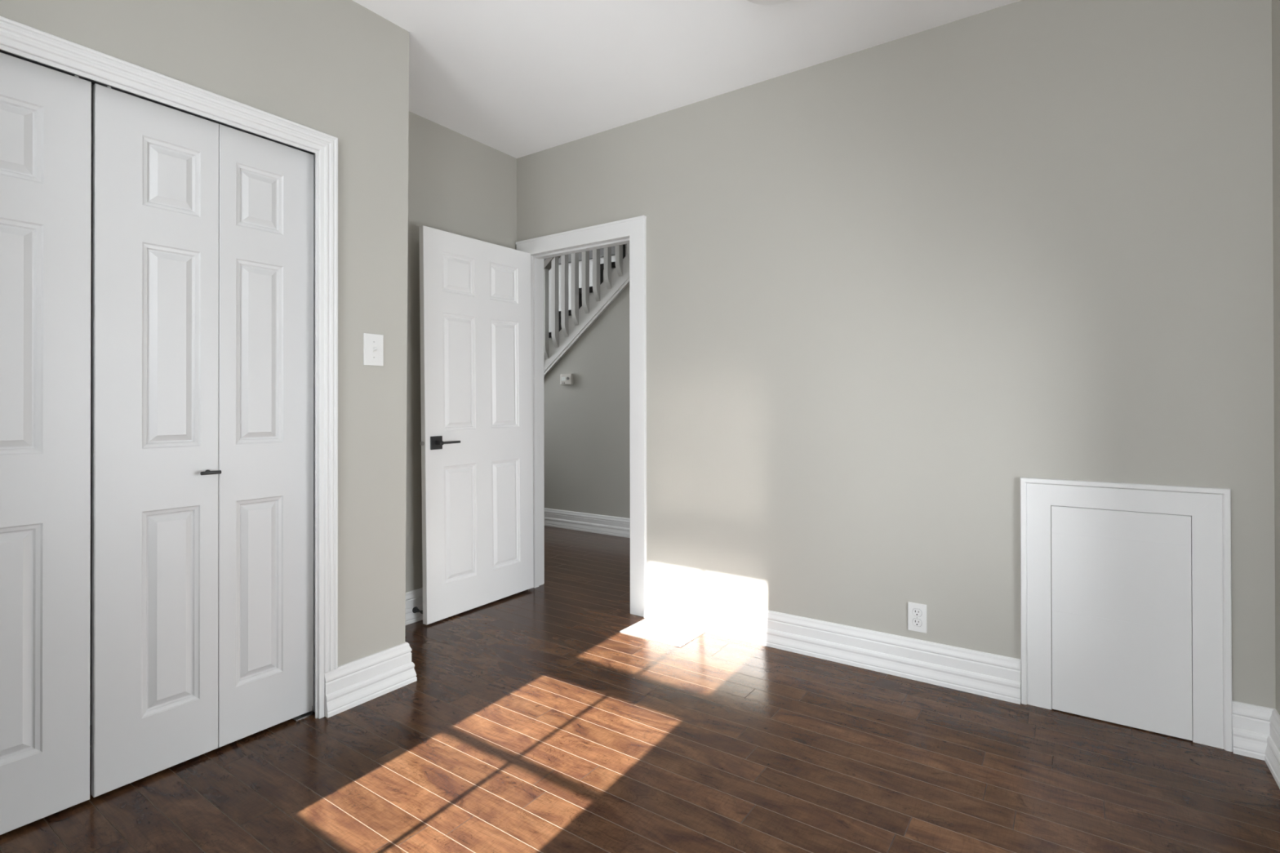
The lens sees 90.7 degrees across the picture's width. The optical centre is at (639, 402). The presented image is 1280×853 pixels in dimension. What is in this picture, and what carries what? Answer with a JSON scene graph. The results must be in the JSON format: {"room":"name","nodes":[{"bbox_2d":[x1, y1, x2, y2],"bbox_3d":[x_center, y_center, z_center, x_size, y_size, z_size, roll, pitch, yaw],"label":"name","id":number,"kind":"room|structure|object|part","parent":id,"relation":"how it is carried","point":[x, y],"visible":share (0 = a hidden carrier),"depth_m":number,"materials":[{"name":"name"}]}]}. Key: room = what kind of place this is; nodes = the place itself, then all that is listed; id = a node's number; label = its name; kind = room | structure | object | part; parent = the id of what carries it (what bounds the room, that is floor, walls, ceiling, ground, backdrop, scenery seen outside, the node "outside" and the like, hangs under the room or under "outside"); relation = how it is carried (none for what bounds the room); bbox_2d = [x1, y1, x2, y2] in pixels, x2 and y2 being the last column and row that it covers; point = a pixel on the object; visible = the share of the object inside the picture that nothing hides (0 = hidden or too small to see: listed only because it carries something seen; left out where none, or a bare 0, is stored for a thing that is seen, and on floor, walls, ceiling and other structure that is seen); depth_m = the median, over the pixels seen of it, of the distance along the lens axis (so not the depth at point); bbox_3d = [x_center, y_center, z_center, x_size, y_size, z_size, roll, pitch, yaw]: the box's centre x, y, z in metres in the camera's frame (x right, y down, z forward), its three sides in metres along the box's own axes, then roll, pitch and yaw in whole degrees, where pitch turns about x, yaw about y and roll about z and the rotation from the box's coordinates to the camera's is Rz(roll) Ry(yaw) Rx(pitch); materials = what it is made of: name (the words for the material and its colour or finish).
{"room":"empty bedroom","nodes":[
{"label":"empty bedroom","id":0,"kind":"room"},
{"bbox_2d":[0,0,408,666],"bbox_3d":[-1.543,-0.221,1.804,0.110,2.693,1.958,0,0,35],"label":"wall","id":1,"kind":"structure","parent":0,"point":[339,68],"depth_m":2.37,"materials":[{"name":"beige paint"}]},
{"bbox_2d":[0,52,91,835],"bbox_3d":[-1.720,0.099,1.522,0.060,2.028,0.623,0,0,35],"label":"door","id":2,"kind":"structure","parent":1,"relation":"in","point":[46,113],"depth_m":1.70,"materials":[{"name":"white paint"}]},
{"bbox_2d":[0,49,314,154],"bbox_3d":[-1.558,-0.918,1.795,0.030,0.012,1.269,0,0,35],"label":"door track","id":3,"kind":"object","parent":1,"relation":"attached to","point":[93,82],"visible":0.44,"depth_m":1.89,"materials":[{"name":"grey metal"}]},
{"bbox_2d":[0,15,337,719],"bbox_3d":[-1.545,0.076,1.781,0.131,2.098,1.374,0,0,35],"label":"door frame","id":4,"kind":"structure","parent":1,"relation":"attached to","point":[15,35],"depth_m":2.26,"materials":[{"name":"white paint"}]},
{"bbox_2d":[90,83,313,797],"bbox_3d":[-1.362,0.106,2.042,0.062,2.040,0.624,0,0,35],"label":"door","id":5,"kind":"structure","parent":1,"relation":"in","point":[202,393],"depth_m":2.00,"materials":[{"name":"white paint"}]},
{"bbox_3d":[-1.367,0.221,2.009,0.033,0.016,0.056,0,0,35],"label":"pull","id":6,"kind":"part","parent":5,"relation":"part of","materials":[{"name":"black metal"}]},
{"bbox_2d":[363,333,383,365],"bbox_3d":[-1.024,-0.206,2.440,0.021,0.122,0.082,0,0,35],"label":"light switch","id":7,"kind":"object","parent":1,"relation":"attached to","point":[373,344],"visible":1,"depth_m":2.44,"materials":[{"name":"white plastic"}]},
{"bbox_2d":[89,84,516,725],"bbox_3d":[-1.704,-0.217,2.641,0.120,2.693,3.150,0,0,35],"label":"wall","id":8,"kind":"structure","parent":0,"point":[459,184],"depth_m":3.41,"materials":[{"name":"beige paint"}]},
{"bbox_2d":[548,255,614,332],"bbox_3d":[0.553,-1.060,6.158,5.000,4.400,0.100,0,0,35],"label":"wall","id":9,"kind":"structure","parent":0,"point":[602,260],"depth_m":7.02,"materials":[{"name":"paint"}]},
{"bbox_2d":[543,245,614,264],"bbox_3d":[0.472,-1.710,6.132,4.900,0.300,0.040,0,0,35],"label":"trim","id":10,"kind":"structure","parent":9,"relation":"attached to","point":[602,250],"depth_m":6.80,"materials":[{"name":"grey paint"}]},
{"bbox_2d":[544,284,630,518],"bbox_3d":[-0.038,-0.940,5.389,4.900,4.156,0.080,0,0,35],"label":"wall","id":11,"kind":"structure","parent":0,"point":[587,421],"depth_m":5.59,"materials":[{"name":"beige paint"}]},
{"bbox_2d":[560,373,573,385],"bbox_3d":[-0.665,-0.215,5.747,0.136,0.100,0.040,0,0,35],"label":"thermostat","id":12,"kind":"object","parent":11,"relation":"attached to","point":[565,379],"visible":1,"depth_m":5.73,"materials":[{"name":"grey plastic"}]},
{"bbox_2d":[543,243,629,377],"bbox_3d":[-0.099,-1.272,5.919,3.600,3.839,1.026,0,0,35],"label":"staircase","id":13,"kind":"structure","parent":11,"relation":"attached to","point":[610,279],"depth_m":5.66,"materials":[{"name":"white paint"}]},
{"bbox_3d":[-0.370,-1.748,5.530,3.600,2.891,0.075,0,0,35],"label":"handrail","id":14,"kind":"part","parent":13,"relation":"part of","materials":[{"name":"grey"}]},
{"bbox_3d":[-0.521,-0.727,5.744,2.440,2.027,0.020,0,0,35],"label":"panel","id":15,"kind":"part","parent":13,"relation":"part of","materials":[{"name":"white paint"}]},
{"bbox_2d":[544,507,630,537],"bbox_3d":[-0.067,1.059,5.335,4.900,0.158,0.031,0,0,35],"label":"baseboard","id":16,"kind":"structure","parent":11,"relation":"attached to","point":[577,521],"depth_m":5.60,"materials":[{"name":"white paint"}]},
{"bbox_2d":[0,525,1279,852],"bbox_3d":[-0.659,1.191,3.423,6.300,0.120,6.032,0,0,35],"label":"floor","id":17,"kind":"structure","parent":0,"point":[529,722],"depth_m":1.94,"materials":[{"name":"brown wood"}]},
{"bbox_2d":[619,617,705,647],"bbox_3d":[0.111,1.126,3.114,0.348,0.004,0.236,0,0,35],"label":"floor vent","id":18,"kind":"object","parent":17,"relation":"on","point":[673,634],"visible":1,"depth_m":3.10,"materials":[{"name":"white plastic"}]},
{"bbox_2d":[352,0,1020,158],"bbox_3d":[-0.321,-1.570,1.597,3.593,0.100,3.300,0,0,35],"label":"ceiling","id":19,"kind":"structure","parent":0,"point":[516,78],"depth_m":2.71,"materials":[{"name":"paint"}]},
{"bbox_2d":[746,0,790,4],"bbox_3d":[0.468,-1.474,2.195,0.340,0.090,0.340,0,0,35],"label":"ceiling light","id":20,"kind":"object","parent":19,"relation":"attached to","point":[757,2],"visible":1,"depth_m":2.28,"materials":[{"name":"white"}]},
{"bbox_2d":[516,0,1275,729],"bbox_3d":[-0.446,-0.368,3.765,6.273,3.000,0.130,0,0,35],"label":"wall","id":21,"kind":"structure","parent":0,"point":[892,286],"depth_m":2.51,"materials":[{"name":"beige paint"}]},
{"bbox_2d":[418,225,533,625],"bbox_3d":[-0.882,0.111,3.516,0.139,2.027,0.787,0,0,35],"label":"door","id":22,"kind":"structure","parent":21,"relation":"in","point":[476,389],"depth_m":3.46,"materials":[{"name":"white paint"}]},
{"bbox_3d":[-1.044,0.204,3.243,0.009,0.069,0.069,0,0,35],"label":"handle","id":23,"kind":"part","parent":22,"relation":"part of","materials":[{"name":"black metal"}]},
{"bbox_3d":[-0.993,0.204,3.271,0.044,0.022,0.127,0,0,35],"label":"lever","id":24,"kind":"part","parent":22,"relation":"part of","materials":[{"name":"black metal"}]},
{"bbox_2d":[515,215,646,617],"bbox_3d":[-0.321,0.071,3.674,0.954,2.120,0.172,0,0,35],"label":"door frame","id":25,"kind":"structure","parent":21,"relation":"attached to","point":[635,228],"depth_m":3.39,"materials":[{"name":"white paint"}]},
{"bbox_2d":[644,586,1021,704],"bbox_3d":[0.727,1.047,2.852,1.699,0.158,0.031,0,0,35],"label":"baseboard","id":26,"kind":"structure","parent":21,"relation":"attached to","point":[997,677],"depth_m":2.73,"materials":[{"name":"white paint"}]},
{"bbox_2d":[907,601,926,633],"bbox_3d":[1.133,0.877,2.585,0.071,0.115,0.009,0,0,35],"label":"wall outlet","id":27,"kind":"object","parent":21,"relation":"attached to","point":[917,612],"visible":1,"depth_m":2.58,"materials":[{"name":"white plastic"}]},
{"bbox_2d":[912,618,921,626],"bbox_3d":[1.132,0.897,2.583,0.035,0.028,0.004,0,0,35],"label":"receptacle","id":28,"kind":"object","parent":27,"relation":"attached to","point":[916,622],"depth_m":2.58,"materials":[{"name":"white plastic"}]},
{"bbox_2d":[912,608,921,616],"bbox_3d":[1.132,0.857,2.583,0.035,0.028,0.004,0,0,35],"label":"receptacle","id":29,"kind":"object","parent":27,"relation":"attached to","point":[916,612],"depth_m":2.58,"materials":[{"name":"white plastic"}]},
{"bbox_2d":[1020,477,1232,751],"bbox_3d":[1.669,0.701,2.207,0.583,0.844,0.022,0,0,35],"label":"access hatch","id":30,"kind":"object","parent":21,"relation":"attached to","point":[1142,639],"visible":1,"depth_m":2.18,"materials":[{"name":"white paint"}]},
{"bbox_3d":[1.670,0.747,2.209,0.388,0.742,0.014,0,0,35],"label":"panel","id":31,"kind":"part","parent":30,"relation":"part of","materials":[{"name":"white paint"}]},
{"bbox_2d":[1271,0,1279,715],"bbox_3d":[1.110,-0.230,0.604,0.120,2.693,3.300,0,0,35],"label":"wall","id":32,"kind":"structure","parent":0,"point":[1275,3],"depth_m":1.97,"materials":[{"name":"beige paint"}]},
{"bbox_2d":[1231,700,1279,788],"bbox_3d":[1.062,1.038,0.724,0.104,0.158,3.150,0,0,35],"label":"baseboard","id":33,"kind":"structure","parent":32,"relation":"attached to","point":[1255,728],"depth_m":2.00,"materials":[{"name":"white paint"}]},
{"bbox_3d":[-1.273,-0.218,2.725,0.494,2.693,0.104,0,0,35],"label":"wall","id":34,"kind":"structure","parent":0,"visible":0},
{"bbox_2d":[324,587,422,718],"bbox_3d":[-0.942,1.051,3.072,0.634,0.158,1.531,0,0,35],"label":"baseboard","id":35,"kind":"structure","parent":34,"relation":"attached to","point":[354,683],"depth_m":2.42,"materials":[{"name":"white paint"}]},
{"bbox_2d":[412,606,422,613],"bbox_3d":[-1.135,1.069,3.248,0.072,0.032,0.032,0,0,35],"label":"door stop","id":36,"kind":"object","parent":34,"relation":"attached to","point":[415,610],"visible":1,"depth_m":3.25,"materials":[{"name":"black metal"}]}
]}

